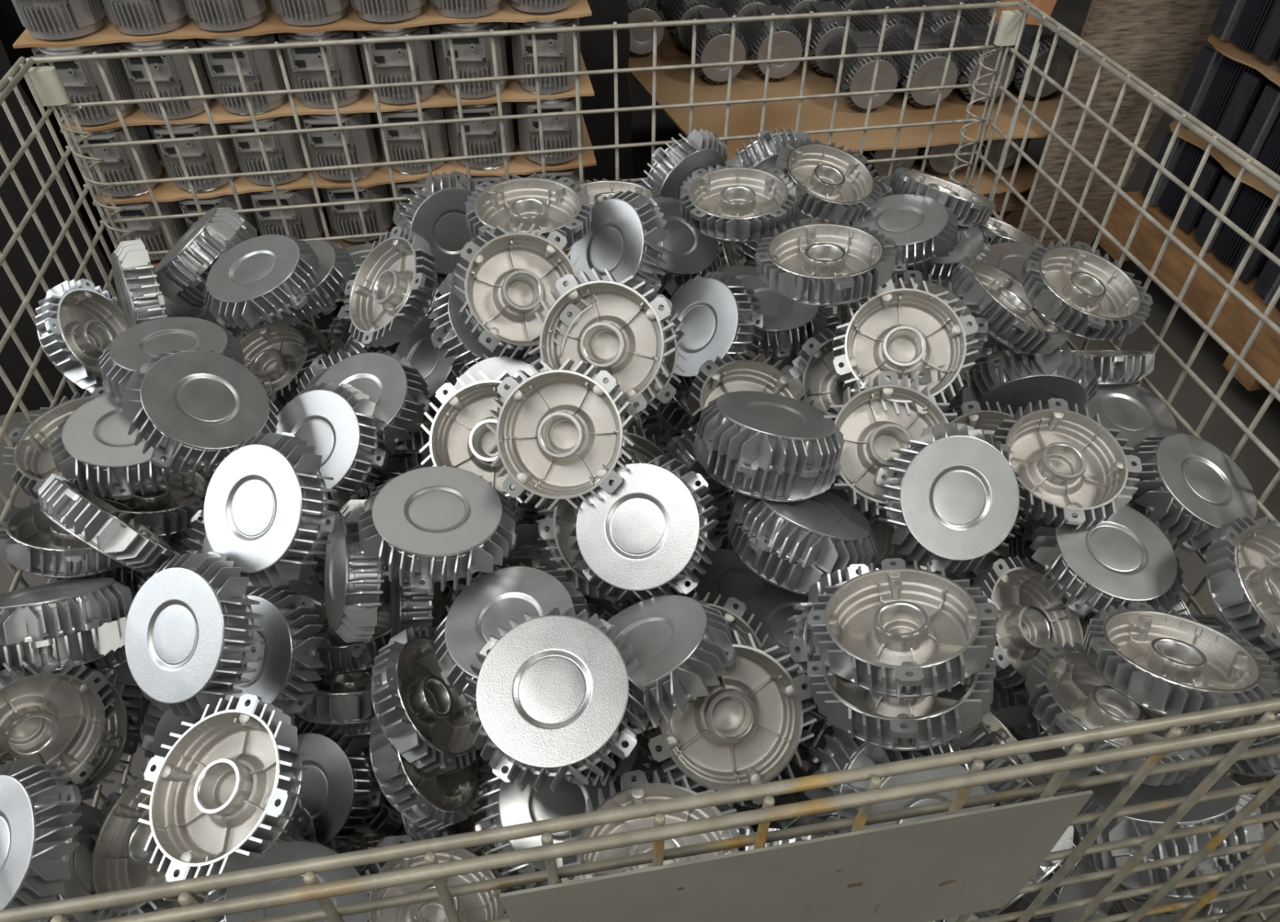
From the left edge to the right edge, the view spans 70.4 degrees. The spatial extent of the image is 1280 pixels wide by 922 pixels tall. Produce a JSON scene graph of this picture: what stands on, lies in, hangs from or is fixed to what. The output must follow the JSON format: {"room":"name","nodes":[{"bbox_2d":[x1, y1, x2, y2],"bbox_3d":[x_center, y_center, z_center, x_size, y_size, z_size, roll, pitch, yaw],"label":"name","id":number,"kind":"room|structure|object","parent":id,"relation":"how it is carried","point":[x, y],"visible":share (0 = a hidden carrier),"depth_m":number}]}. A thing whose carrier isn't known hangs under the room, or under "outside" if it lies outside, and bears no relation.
{"room":"factory storage area","nodes":[
{"label":"factory storage area","id":0,"kind":"room"},
{"bbox_2d":[0,0,1279,921],"bbox_3d":[0.377,0.389,1.563,11.000,0.070,8.200,-7,45,-7],"label":"floor","id":1,"kind":"structure","parent":0,"point":[1191,402],"depth_m":2.10},
{"bbox_2d":[0,0,119,415],"bbox_3d":[-1.754,-0.917,1.944,1.214,1.259,1.154,-7,45,-7],"label":"load","id":2,"kind":"object","parent":1,"relation":"on","point":[12,362],"visible":0.1,"depth_m":1.75},
{"bbox_2d":[150,174,586,474],"bbox_3d":[-0.502,-0.310,1.863,0.805,0.509,0.393,-7,45,-7],"label":"wooden pallet","id":3,"kind":"object","parent":1,"relation":"on","point":[344,244],"visible":0.02,"depth_m":1.58},
{"bbox_2d":[106,184,188,260],"bbox_3d":[-0.814,-0.405,1.498,0.107,0.114,0.110,-3,44,-3],"label":"motor housing","id":4,"kind":"object","parent":3,"relation":"on","point":[153,235],"visible":0.5,"depth_m":1.47},
{"bbox_2d":[177,186,258,233],"bbox_3d":[-0.705,-0.418,1.512,0.107,0.114,0.110,-2,44,-2],"label":"motor housing","id":5,"kind":"object","parent":3,"relation":"on","point":[187,206],"visible":0.32,"depth_m":1.46},
{"bbox_2d":[247,187,323,239],"bbox_3d":[-0.595,-0.430,1.524,0.107,0.114,0.110,-2,44,-2],"label":"motor housing","id":6,"kind":"object","parent":3,"relation":"on","point":[303,223],"visible":0.56,"depth_m":1.50},
{"bbox_2d":[316,187,324,203],"bbox_3d":[-0.615,-0.513,1.610,0.107,0.114,0.110,-4,44,-4],"label":"motor housing","id":7,"kind":"object","parent":3,"relation":"on","point":[319,190],"depth_m":1.62},
{"bbox_2d":[320,172,393,242],"bbox_3d":[-0.481,-0.447,1.542,0.107,0.114,0.110,-3,44,-4],"label":"motor housing","id":8,"kind":"object","parent":3,"relation":"on","point":[344,220],"visible":0.54,"depth_m":1.52},
{"bbox_2d":[388,171,442,218],"bbox_3d":[-0.372,-0.457,1.553,0.107,0.114,0.110,-1,44,-1],"label":"motor housing","id":9,"kind":"object","parent":3,"relation":"on","point":[402,188],"visible":0.19,"depth_m":1.49},
{"bbox_2d":[457,163,518,183],"bbox_3d":[-0.262,-0.472,1.569,0.107,0.114,0.110,-4,44,-5],"label":"motor housing","id":10,"kind":"object","parent":3,"relation":"on","point":[479,179],"visible":0.16,"depth_m":1.51},
{"bbox_2d":[522,162,584,182],"bbox_3d":[-0.150,-0.485,1.583,0.107,0.114,0.110,-4,44,-4],"label":"motor housing","id":11,"kind":"object","parent":3,"relation":"on","point":[573,174],"visible":0.16,"depth_m":1.52},
{"bbox_3d":[-0.505,-0.527,1.625,0.107,0.114,0.110,-3,44,-4],"label":"motor housing","id":12,"kind":"object","parent":3,"relation":"on","visible":0},
{"bbox_2d":[92,102,596,205],"bbox_3d":[-0.497,-0.581,1.606,0.795,0.014,0.390,-7,45,-7],"label":"cardboard sheet","id":13,"kind":"object","parent":12,"relation":"on","point":[517,165],"visible":0.24,"depth_m":1.48},
{"bbox_2d":[67,124,162,196],"bbox_3d":[-0.819,-0.487,1.416,0.107,0.114,0.110,-3,44,-4],"label":"motor housing","id":14,"kind":"object","parent":13,"relation":"on","point":[120,164],"visible":0.52,"depth_m":1.40},
{"bbox_2d":[145,124,160,159],"bbox_3d":[-0.835,-0.569,1.500,0.107,0.114,0.110,-2,44,-3],"label":"motor housing","id":15,"kind":"object","parent":13,"relation":"on","point":[151,136],"visible":0.02,"depth_m":1.49},
{"bbox_2d":[148,113,238,191],"bbox_3d":[-0.703,-0.501,1.430,0.107,0.114,0.110,-5,44,-5],"label":"motor housing","id":16,"kind":"object","parent":13,"relation":"on","point":[201,157],"visible":0.68,"depth_m":1.41},
{"bbox_2d":[225,109,306,185],"bbox_3d":[-0.594,-0.514,1.444,0.107,0.114,0.110,-2,44,-2],"label":"motor housing","id":17,"kind":"object","parent":13,"relation":"on","point":[283,152],"visible":0.64,"depth_m":1.42},
{"bbox_2d":[297,112,377,180],"bbox_3d":[-0.484,-0.526,1.457,0.107,0.114,0.110,-1,44,-1],"label":"motor housing","id":18,"kind":"object","parent":13,"relation":"on","point":[324,148],"visible":0.64,"depth_m":1.43},
{"bbox_2d":[368,112,379,138],"bbox_3d":[-0.502,-0.611,1.544,0.107,0.114,0.110,-3,44,-4],"label":"motor housing","id":19,"kind":"object","parent":13,"relation":"on","point":[372,117],"visible":0.04,"depth_m":1.55},
{"bbox_2d":[60,22,594,133],"bbox_3d":[-0.496,-0.665,1.524,0.795,0.009,0.390,-7,45,-7],"label":"cardboard sheet","id":20,"kind":"object","parent":19,"relation":"on","point":[513,91],"visible":0.23,"depth_m":1.40},
{"bbox_2d":[31,43,135,125],"bbox_3d":[-0.817,-0.569,1.335,0.107,0.114,0.110,-1,44,-1],"label":"motor housing","id":21,"kind":"object","parent":20,"relation":"on","point":[82,81],"visible":0.49,"depth_m":1.31},
{"bbox_2d":[114,38,212,119],"bbox_3d":[-0.708,-0.583,1.349,0.107,0.114,0.110,-3,44,-4],"label":"motor housing","id":22,"kind":"object","parent":20,"relation":"on","point":[173,76],"visible":0.52,"depth_m":1.32},
{"bbox_2d":[194,38,210,84],"bbox_3d":[-0.728,-0.663,1.432,0.107,0.114,0.110,-1,44,-1],"label":"motor housing","id":23,"kind":"object","parent":20,"relation":"on","point":[195,39],"visible":0.01,"depth_m":1.43},
{"bbox_2d":[196,33,286,114],"bbox_3d":[-0.597,-0.598,1.365,0.107,0.114,0.110,-2,44,-2],"label":"motor housing","id":24,"kind":"object","parent":20,"relation":"on","point":[261,70],"visible":0.59,"depth_m":1.34},
{"bbox_2d":[273,32,288,77],"bbox_3d":[-0.611,-0.677,1.447,0.107,0.114,0.110,-4,44,-4],"label":"motor housing","id":25,"kind":"object","parent":20,"relation":"on","point":[276,35],"visible":0.01,"depth_m":1.43},
{"bbox_2d":[278,30,364,108],"bbox_3d":[-0.484,-0.612,1.380,0.107,0.114,0.110,-3,44,-3],"label":"motor housing","id":26,"kind":"object","parent":20,"relation":"on","point":[305,68],"visible":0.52,"depth_m":1.36},
{"bbox_2d":[12,0,591,48],"bbox_3d":[-0.501,-0.751,1.440,0.805,0.009,0.390,-7,45,-7],"label":"cardboard sheet","id":27,"kind":"object","parent":26,"relation":"on","point":[271,23],"visible":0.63,"depth_m":1.31},
{"bbox_2d":[11,0,105,39],"bbox_3d":[-0.816,-0.658,1.254,0.107,0.114,0.110,-4,44,-5],"label":"motor housing","id":28,"kind":"object","parent":27,"relation":"on","point":[46,20],"visible":1,"depth_m":1.25},
{"bbox_2d":[101,0,188,35],"bbox_3d":[-0.702,-0.671,1.268,0.107,0.114,0.110,-5,44,-5],"label":"motor housing","id":29,"kind":"object","parent":27,"relation":"on","point":[132,17],"visible":0.99,"depth_m":1.26},
{"bbox_2d":[183,0,266,31],"bbox_3d":[-0.596,-0.683,1.281,0.107,0.114,0.110,-5,44,-5],"label":"motor housing","id":30,"kind":"object","parent":27,"relation":"on","point":[206,15],"visible":1,"depth_m":1.28},
{"bbox_2d":[270,0,348,26],"bbox_3d":[-0.482,-0.698,1.297,0.107,0.114,0.110,-1,44,-1],"label":"motor housing","id":31,"kind":"object","parent":27,"relation":"on","point":[294,12],"visible":1,"depth_m":1.30},
{"bbox_2d":[350,0,425,22],"bbox_3d":[-0.371,-0.709,1.308,0.107,0.114,0.110,-3,44,-3],"label":"motor housing","id":32,"kind":"object","parent":27,"relation":"on","point":[374,11],"visible":1,"depth_m":1.31},
{"bbox_2d":[430,0,502,18],"bbox_3d":[-0.259,-0.721,1.322,0.107,0.114,0.110,-1,44,-2],"label":"motor housing","id":33,"kind":"object","parent":27,"relation":"on","point":[462,9],"visible":1,"depth_m":1.32},
{"bbox_2d":[508,0,573,13],"bbox_3d":[-0.150,-0.738,1.339,0.107,0.114,0.110,-4,44,-4],"label":"motor housing","id":34,"kind":"object","parent":27,"relation":"on","point":[526,6],"visible":1,"depth_m":1.34},
{"bbox_2d":[352,30,364,71],"bbox_3d":[-0.501,-0.694,1.464,0.107,0.114,0.110,-2,44,-2],"label":"motor housing","id":35,"kind":"object","parent":20,"relation":"on","point":[354,32],"visible":0.01,"depth_m":1.47},
{"bbox_2d":[356,25,436,104],"bbox_3d":[-0.372,-0.623,1.393,0.107,0.114,0.110,-4,44,-4],"label":"motor housing","id":36,"kind":"object","parent":20,"relation":"on","point":[390,63],"visible":0.5,"depth_m":1.37},
{"bbox_2d":[428,24,435,59],"bbox_3d":[-0.392,-0.705,1.476,0.107,0.114,0.110,-4,44,-4],"label":"motor housing","id":37,"kind":"object","parent":20,"relation":"on","point":[430,25],"depth_m":1.49},
{"bbox_2d":[431,22,507,98],"bbox_3d":[-0.263,-0.638,1.409,0.107,0.114,0.110,0,44,-1],"label":"motor housing","id":38,"kind":"object","parent":20,"relation":"on","point":[473,55],"visible":0.56,"depth_m":1.38},
{"bbox_2d":[506,22,511,53],"bbox_3d":[-0.166,-0.729,1.503,0.107,0.114,0.110,-5,44,-5],"label":"motor housing","id":39,"kind":"object","parent":20,"relation":"on","point":[508,27],"visible":0.02,"depth_m":1.51},
{"bbox_2d":[509,17,581,93],"bbox_3d":[-0.147,-0.651,1.423,0.107,0.114,0.110,0,44,-1],"label":"motor housing","id":40,"kind":"object","parent":20,"relation":"on","point":[555,51],"visible":0.48,"depth_m":1.40},
{"bbox_2d":[374,106,448,173],"bbox_3d":[-0.371,-0.543,1.475,0.107,0.114,0.110,-1,44,-1],"label":"motor housing","id":41,"kind":"object","parent":13,"relation":"on","point":[404,143],"visible":0.44,"depth_m":1.45},
{"bbox_2d":[442,106,446,125],"bbox_3d":[-0.390,-0.621,1.555,0.107,0.114,0.110,-2,44,-3],"label":"motor housing","id":42,"kind":"object","parent":13,"relation":"on","point":[442,107],"depth_m":1.57},
{"bbox_2d":[444,102,515,168],"bbox_3d":[-0.263,-0.556,1.489,0.107,0.114,0.110,-3,44,-3],"label":"motor housing","id":43,"kind":"object","parent":13,"relation":"on","point":[482,137],"visible":0.47,"depth_m":1.47},
{"bbox_2d":[513,102,517,119],"bbox_3d":[-0.170,-0.650,1.587,0.107,0.114,0.110,-4,44,-5],"label":"motor housing","id":44,"kind":"object","parent":13,"relation":"on","point":[514,103],"visible":0.02,"depth_m":1.59},
{"bbox_2d":[515,91,582,164],"bbox_3d":[-0.149,-0.566,1.500,0.107,0.114,0.110,-3,44,-4],"label":"motor housing","id":45,"kind":"object","parent":13,"relation":"on","point":[558,131],"visible":0.67,"depth_m":1.48},
{"bbox_2d":[334,0,633,317],"bbox_3d":[-0.464,-1.058,2.281,0.754,0.999,0.924,-7,45,-7],"label":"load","id":46,"kind":"object","parent":1,"relation":"on","point":[597,47],"visible":0.14,"depth_m":1.98},
{"bbox_2d":[0,0,1279,921],"bbox_3d":[-0.016,0.126,1.052,1.258,0.868,0.999,-7,45,-7],"label":"cage","id":47,"kind":"object","parent":1,"relation":"on","point":[953,864],"depth_m":0.80},
{"bbox_2d":[181,527,194,551],"bbox_3d":[-0.543,0.080,1.101,0.106,0.107,0.134,9,45,9],"label":"end cap","id":48,"kind":"object","parent":47,"relation":"in","point":[184,535],"depth_m":1.05},
{"bbox_2d":[233,324,254,340],"bbox_3d":[-0.548,-0.133,1.225,0.130,0.109,0.100,-5,44,-6],"label":"end cap","id":49,"kind":"object","parent":47,"relation":"in","point":[237,334],"visible":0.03,"depth_m":1.24},
{"bbox_2d":[247,364,283,416],"bbox_3d":[-0.525,-0.073,1.166,0.134,0.130,0.070,4,44,4],"label":"end cap","id":50,"kind":"object","parent":47,"relation":"in","point":[248,365],"visible":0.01,"depth_m":1.17},
{"bbox_2d":[292,714,309,728],"bbox_3d":[-0.372,0.271,0.990,0.062,0.131,0.132,19,47,18],"label":"end cap","id":51,"kind":"object","parent":47,"relation":"in","point":[298,721],"visible":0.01,"depth_m":0.99},
{"bbox_2d":[312,564,382,600],"bbox_3d":[-0.340,0.137,1.050,0.065,0.131,0.132,-25,50,-24],"label":"end cap","id":52,"kind":"object","parent":47,"relation":"in","point":[317,577],"visible":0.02,"depth_m":1.00},
{"bbox_2d":[341,852,381,891],"bbox_3d":[-0.257,0.401,0.773,0.131,0.121,0.089,14,46,14],"label":"end cap","id":53,"kind":"object","parent":47,"relation":"in","point":[366,867],"depth_m":0.76},
{"bbox_2d":[375,835,403,863],"bbox_3d":[-0.211,0.426,0.913,0.132,0.132,0.031,24,49,23],"label":"end cap","id":54,"kind":"object","parent":47,"relation":"in","point":[387,841],"visible":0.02,"depth_m":0.90},
{"bbox_2d":[400,814,416,841],"bbox_3d":[-0.200,0.340,0.890,0.058,0.133,0.134,-13,46,-13],"label":"end cap","id":55,"kind":"object","parent":47,"relation":"in","point":[408,832],"visible":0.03,"depth_m":0.84},
{"bbox_2d":[427,273,443,313],"bbox_3d":[-0.293,-0.251,1.198,0.077,0.126,0.131,-14,46,-14],"label":"end cap","id":56,"kind":"object","parent":47,"relation":"in","point":[439,280],"visible":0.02,"depth_m":1.16},
{"bbox_2d":[481,845,537,892],"bbox_3d":[-0.121,0.411,0.880,0.130,0.087,0.125,-17,47,-17],"label":"end cap","id":57,"kind":"object","parent":47,"relation":"in","point":[522,887],"visible":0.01,"depth_m":0.89},
{"bbox_2d":[592,601,606,620],"bbox_3d":[-0.072,0.131,1.034,0.082,0.125,0.131,24,49,23],"label":"end cap","id":58,"kind":"object","parent":47,"relation":"in","point":[600,612],"depth_m":1.05},
{"bbox_2d":[657,286,666,294],"bbox_3d":[-0.020,-0.213,1.158,0.133,0.123,0.087,-22,48,-21],"label":"end cap","id":59,"kind":"object","parent":47,"relation":"in","point":[661,290],"depth_m":1.18},
{"bbox_2d":[662,290,675,300],"bbox_3d":[0.060,-0.198,1.233,0.076,0.128,0.134,-23,49,-22],"label":"end cap","id":60,"kind":"object","parent":47,"relation":"in","point":[666,294],"visible":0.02,"depth_m":1.18},
{"bbox_2d":[659,431,682,448],"bbox_3d":[0.009,-0.038,1.229,0.133,0.133,0.036,25,49,23],"label":"end cap","id":61,"kind":"object","parent":47,"relation":"in","point":[666,438],"visible":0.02,"depth_m":1.23},
{"bbox_2d":[715,529,733,551],"bbox_3d":[0.081,0.117,1.211,0.132,0.126,0.077,9,45,9],"label":"end cap","id":62,"kind":"object","parent":47,"relation":"in","point":[726,544],"visible":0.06,"depth_m":1.16},
{"bbox_2d":[729,489,738,498],"bbox_3d":[0.183,0.057,1.326,0.093,0.118,0.133,-21,48,-20],"label":"end cap","id":63,"kind":"object","parent":47,"relation":"in","point":[735,493],"depth_m":1.36},
{"bbox_2d":[731,493,738,509],"bbox_3d":[0.181,0.033,1.255,0.132,0.115,0.097,-34,54,-30],"label":"end cap","id":64,"kind":"object","parent":47,"relation":"in","point":[733,500],"visible":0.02,"depth_m":1.27},
{"bbox_2d":[826,480,858,506],"bbox_3d":[0.253,0.015,0.995,0.086,0.123,0.132,-23,49,-22],"label":"end cap","id":65,"kind":"object","parent":47,"relation":"in","point":[842,494],"visible":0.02,"depth_m":1.00},
{"bbox_2d":[880,267,913,287],"bbox_3d":[0.293,-0.181,1.119,0.061,0.132,0.132,26,50,24],"label":"end cap","id":66,"kind":"object","parent":47,"relation":"in","point":[899,276],"visible":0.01,"depth_m":1.07},
{"bbox_2d":[934,378,967,402],"bbox_3d":[0.407,-0.061,1.213,0.134,0.134,0.040,10,45,10],"label":"end cap","id":67,"kind":"object","parent":47,"relation":"in","point":[958,394],"visible":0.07,"depth_m":1.17},
{"bbox_2d":[987,597,999,660],"bbox_3d":[0.249,0.169,0.755,0.065,0.130,0.131,16,46,16],"label":"end cap","id":68,"kind":"object","parent":47,"relation":"in","point":[989,601],"depth_m":0.73},
{"bbox_2d":[994,803,1001,807],"bbox_3d":[0.291,0.333,0.843,0.132,0.132,0.058,15,46,14],"label":"end cap","id":69,"kind":"object","parent":47,"relation":"in","point":[997,805],"visible":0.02,"depth_m":0.79},
{"bbox_2d":[983,333,1013,352],"bbox_3d":[0.421,-0.154,1.099,0.133,0.116,0.096,-2,44,-2],"label":"end cap","id":70,"kind":"object","parent":47,"relation":"in","point":[988,338],"visible":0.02,"depth_m":1.11},
{"bbox_2d":[1004,514,1032,541],"bbox_3d":[0.349,0.026,0.954,0.130,0.077,0.124,-6,44,-6],"label":"end cap","id":71,"kind":"object","parent":47,"relation":"in","point":[1021,523],"depth_m":0.93},
{"bbox_2d":[1075,607,1099,635],"bbox_3d":[0.515,0.176,1.038,0.132,0.125,0.082,5,44,5],"label":"end cap","id":72,"kind":"object","parent":47,"relation":"in","point":[1090,615],"visible":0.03,"depth_m":0.99},
{"bbox_2d":[818,189,1030,228],"bbox_3d":[0.648,-0.838,2.620,0.725,0.220,0.709,-7,45,-7],"label":"wooden pallet","id":73,"kind":"object","parent":1,"relation":"on","point":[1015,207],"visible":0.02,"depth_m":2.37},
{"bbox_2d":[865,152,1036,195],"bbox_3d":[0.651,-0.907,2.531,0.725,0.011,0.746,-7,45,-7],"label":"cardboard sheet","id":74,"kind":"object","parent":73,"relation":"on","point":[1025,174],"visible":0.12,"depth_m":2.35},
{"bbox_2d":[862,147,919,176],"bbox_3d":[0.615,-0.835,2.335,0.138,0.144,0.214,-9,45,-9],"label":"motor","id":75,"kind":"object","parent":74,"relation":"on","point":[882,168],"visible":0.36,"depth_m":2.27},
{"bbox_2d":[918,142,973,175],"bbox_3d":[0.768,-0.853,2.354,0.139,0.144,0.214,-6,44,-6],"label":"motor","id":76,"kind":"object","parent":74,"relation":"on","point":[940,166],"visible":0.27,"depth_m":2.29},
{"bbox_2d":[975,137,1031,169],"bbox_3d":[0.910,-0.870,2.372,0.138,0.144,0.214,-7,45,-8],"label":"motor","id":77,"kind":"object","parent":74,"relation":"on","point":[996,148],"visible":0.2,"depth_m":2.31},
{"bbox_2d":[1017,0,1222,248],"bbox_3d":[1.145,-0.834,2.130,0.350,0.900,0.019,-7,45,-7],"label":"plywood board","id":78,"kind":"object","parent":1,"relation":"on","point":[1157,42],"visible":0.6,"depth_m":2.09},
{"bbox_2d":[995,0,1057,26],"bbox_3d":[0.939,-1.380,1.679,0.294,1.086,0.018,-7,45,-7],"label":"wooden plank","id":79,"kind":"object","parent":78,"relation":"on","point":[1046,6],"visible":0.4,"depth_m":2.01},
{"bbox_2d":[1098,188,1279,394],"bbox_3d":[1.474,-0.254,1.947,0.369,0.144,1.130,-7,45,-7],"label":"wooden pallet","id":80,"kind":"object","parent":1,"relation":"on","point":[1235,323],"visible":0.43,"depth_m":2.04},
{"bbox_2d":[1141,133,1244,231],"bbox_3d":[1.339,-0.663,2.132,0.176,0.174,0.188,-7,45,-7],"label":"motor","id":81,"kind":"object","parent":80,"relation":"on","point":[1191,155],"visible":0.45,"depth_m":2.11},
{"bbox_2d":[1193,174,1279,281],"bbox_3d":[1.375,-0.517,1.983,0.176,0.174,0.188,-7,45,-7],"label":"motor","id":82,"kind":"object","parent":80,"relation":"on","point":[1251,206],"visible":0.63,"depth_m":1.97},
{"bbox_2d":[1253,239,1279,311],"bbox_3d":[1.412,-0.372,1.833,0.176,0.174,0.188,-7,45,-7],"label":"motor","id":83,"kind":"object","parent":80,"relation":"on","point":[1268,282],"visible":0.79,"depth_m":1.90},
{"bbox_2d":[1168,116,1279,206],"bbox_3d":[1.480,-0.444,1.760,0.362,0.004,1.090,-7,45,-7],"label":"cardboard sheet","id":84,"kind":"object","parent":83,"relation":"on","point":[1230,166],"visible":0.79,"depth_m":1.97},
{"bbox_2d":[1178,46,1279,148],"bbox_3d":[1.340,-0.804,1.995,0.176,0.174,0.188,-7,45,-7],"label":"motor","id":85,"kind":"object","parent":84,"relation":"on","point":[1233,94],"visible":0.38,"depth_m":1.97},
{"bbox_2d":[1236,84,1279,176],"bbox_3d":[1.376,-0.658,1.845,0.176,0.174,0.188,-7,45,-7],"label":"motor","id":86,"kind":"object","parent":84,"relation":"on","point":[1267,108],"visible":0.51,"depth_m":1.87},
{"bbox_3d":[0.471,-0.818,2.317,0.139,0.144,0.214,-8,45,-8],"label":"motor","id":87,"kind":"object","parent":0,"visible":0},
{"bbox_2d":[628,1,1062,160],"bbox_3d":[0.456,-1.091,2.488,1.168,0.017,1.088,-7,45,-7],"label":"cardboard sheet","id":88,"kind":"object","parent":87,"relation":"on","point":[673,86],"visible":0.21,"depth_m":2.25},
{"bbox_2d":[626,0,666,57],"bbox_3d":[-0.010,-1.224,2.503,0.139,0.144,0.214,-6,44,-6],"label":"motor","id":89,"kind":"object","parent":88,"relation":"on","point":[638,11],"visible":0.63,"depth_m":2.43},
{"bbox_2d":[655,0,666,20],"bbox_3d":[0.101,-1.399,2.684,0.139,0.144,0.214,-6,45,-7],"label":"motor","id":90,"kind":"object","parent":88,"relation":"on","point":[659,3],"visible":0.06,"depth_m":2.62},
{"bbox_2d":[661,0,717,52],"bbox_3d":[0.138,-1.242,2.522,0.139,0.144,0.214,-8,45,-9],"label":"motor","id":91,"kind":"object","parent":88,"relation":"on","point":[672,10],"visible":0.34,"depth_m":2.46},
{"bbox_2d":[707,0,718,8],"bbox_3d":[0.254,-1.415,2.702,0.139,0.144,0.214,-5,44,-6],"label":"motor","id":92,"kind":"object","parent":88,"relation":"on","point":[714,2],"visible":0.06,"depth_m":2.63},
{"bbox_2d":[682,7,748,84],"bbox_3d":[0.191,-1.093,2.369,0.138,0.144,0.214,-8,45,-8],"label":"motor","id":93,"kind":"object","parent":88,"relation":"on","point":[713,40],"visible":0.84,"depth_m":2.30},
{"bbox_2d":[716,0,773,37],"bbox_3d":[0.294,-1.259,2.541,0.138,0.144,0.214,-6,45,-7],"label":"motor","id":94,"kind":"object","parent":88,"relation":"on","point":[740,8],"visible":0.27,"depth_m":2.46},
{"bbox_2d":[740,4,805,80],"bbox_3d":[0.342,-1.109,2.386,0.139,0.144,0.214,-5,44,-6],"label":"motor","id":95,"kind":"object","parent":88,"relation":"on","point":[786,43],"visible":0.82,"depth_m":2.32},
{"bbox_2d":[768,0,825,26],"bbox_3d":[0.440,-1.276,2.559,0.139,0.144,0.214,-6,45,-7],"label":"motor","id":96,"kind":"object","parent":88,"relation":"on","point":[790,6],"visible":0.23,"depth_m":2.47},
{"bbox_2d":[791,0,858,75],"bbox_3d":[0.489,-1.131,2.410,0.138,0.144,0.214,-7,45,-8],"label":"motor","id":97,"kind":"object","parent":88,"relation":"on","point":[824,30],"visible":0.58,"depth_m":2.35},
{"bbox_2d":[822,0,866,19],"bbox_3d":[0.592,-1.295,2.579,0.138,0.144,0.214,-7,45,-8],"label":"motor","id":98,"kind":"object","parent":88,"relation":"on","point":[845,5],"visible":0.06,"depth_m":2.48},
{"bbox_2d":[826,30,901,111],"bbox_3d":[0.547,-0.977,2.252,0.138,0.144,0.214,-5,44,-6],"label":"motor","id":99,"kind":"object","parent":88,"relation":"on","point":[857,73],"visible":0.75,"depth_m":2.19},
{"bbox_2d":[849,0,915,52],"bbox_3d":[0.640,-1.145,2.425,0.139,0.144,0.214,-8,45,-8],"label":"motor","id":100,"kind":"object","parent":88,"relation":"on","point":[895,23],"visible":0.23,"depth_m":2.37},
{"bbox_2d":[891,0,912,14],"bbox_3d":[0.731,-1.315,2.600,0.138,0.144,0.214,-8,45,-9],"label":"motor","id":101,"kind":"object","parent":88,"relation":"on","point":[900,3],"visible":0.04,"depth_m":2.50},
{"bbox_2d":[881,26,959,107],"bbox_3d":[0.693,-0.992,2.268,0.138,0.144,0.214,-7,45,-7],"label":"motor","id":102,"kind":"object","parent":88,"relation":"on","point":[928,68],"visible":0.77,"depth_m":2.20},
{"bbox_2d":[899,0,969,38],"bbox_3d":[0.786,-1.162,2.443,0.138,0.144,0.214,-7,45,-8],"label":"motor","id":103,"kind":"object","parent":88,"relation":"on","point":[939,22],"visible":0.18,"depth_m":2.38},
{"bbox_2d":[947,0,964,13],"bbox_3d":[0.891,-1.329,2.616,0.138,0.144,0.214,-5,44,-5],"label":"motor","id":104,"kind":"object","parent":88,"relation":"on","point":[954,2],"visible":0.02,"depth_m":2.52},
{"bbox_2d":[955,0,999,33],"bbox_3d":[0.946,-1.182,2.464,0.138,0.144,0.214,-5,44,-5],"label":"motor","id":105,"kind":"object","parent":88,"relation":"on","point":[980,15],"visible":0.09,"depth_m":2.43},
{"bbox_2d":[939,23,1017,103],"bbox_3d":[0.838,-1.010,2.286,0.139,0.144,0.214,-7,45,-7],"label":"motor","id":106,"kind":"object","parent":88,"relation":"on","point":[975,34],"visible":0.58,"depth_m":2.23},
{"bbox_2d":[1011,23,1072,100],"bbox_3d":[0.984,-1.027,2.305,0.138,0.144,0.214,-6,45,-7],"label":"motor","id":107,"kind":"object","parent":88,"relation":"on","point":[1061,61],"visible":0.59,"depth_m":2.24},
{"bbox_3d":[1.412,-0.513,1.696,0.176,0.174,0.188,-7,45,-7],"label":"motor","id":108,"kind":"object","parent":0,"visible":0},
{"bbox_2d":[1207,31,1279,87],"bbox_3d":[1.481,-0.581,1.628,0.362,0.004,1.090,-7,45,-7],"label":"cardboard sheet","id":109,"kind":"object","parent":108,"relation":"on","point":[1269,69],"visible":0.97,"depth_m":1.89},
{"bbox_2d":[1210,0,1279,61],"bbox_3d":[1.341,-0.941,1.863,0.176,0.174,0.188,-7,45,-7],"label":"motor","id":110,"kind":"object","parent":109,"relation":"on","point":[1257,30],"visible":1,"depth_m":1.88},
{"bbox_2d":[1275,57,1279,67],"bbox_3d":[1.377,-0.795,1.713,0.176,0.174,0.188,-7,45,-7],"label":"motor","id":111,"kind":"object","parent":109,"relation":"on","point":[1277,64],"visible":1,"depth_m":1.81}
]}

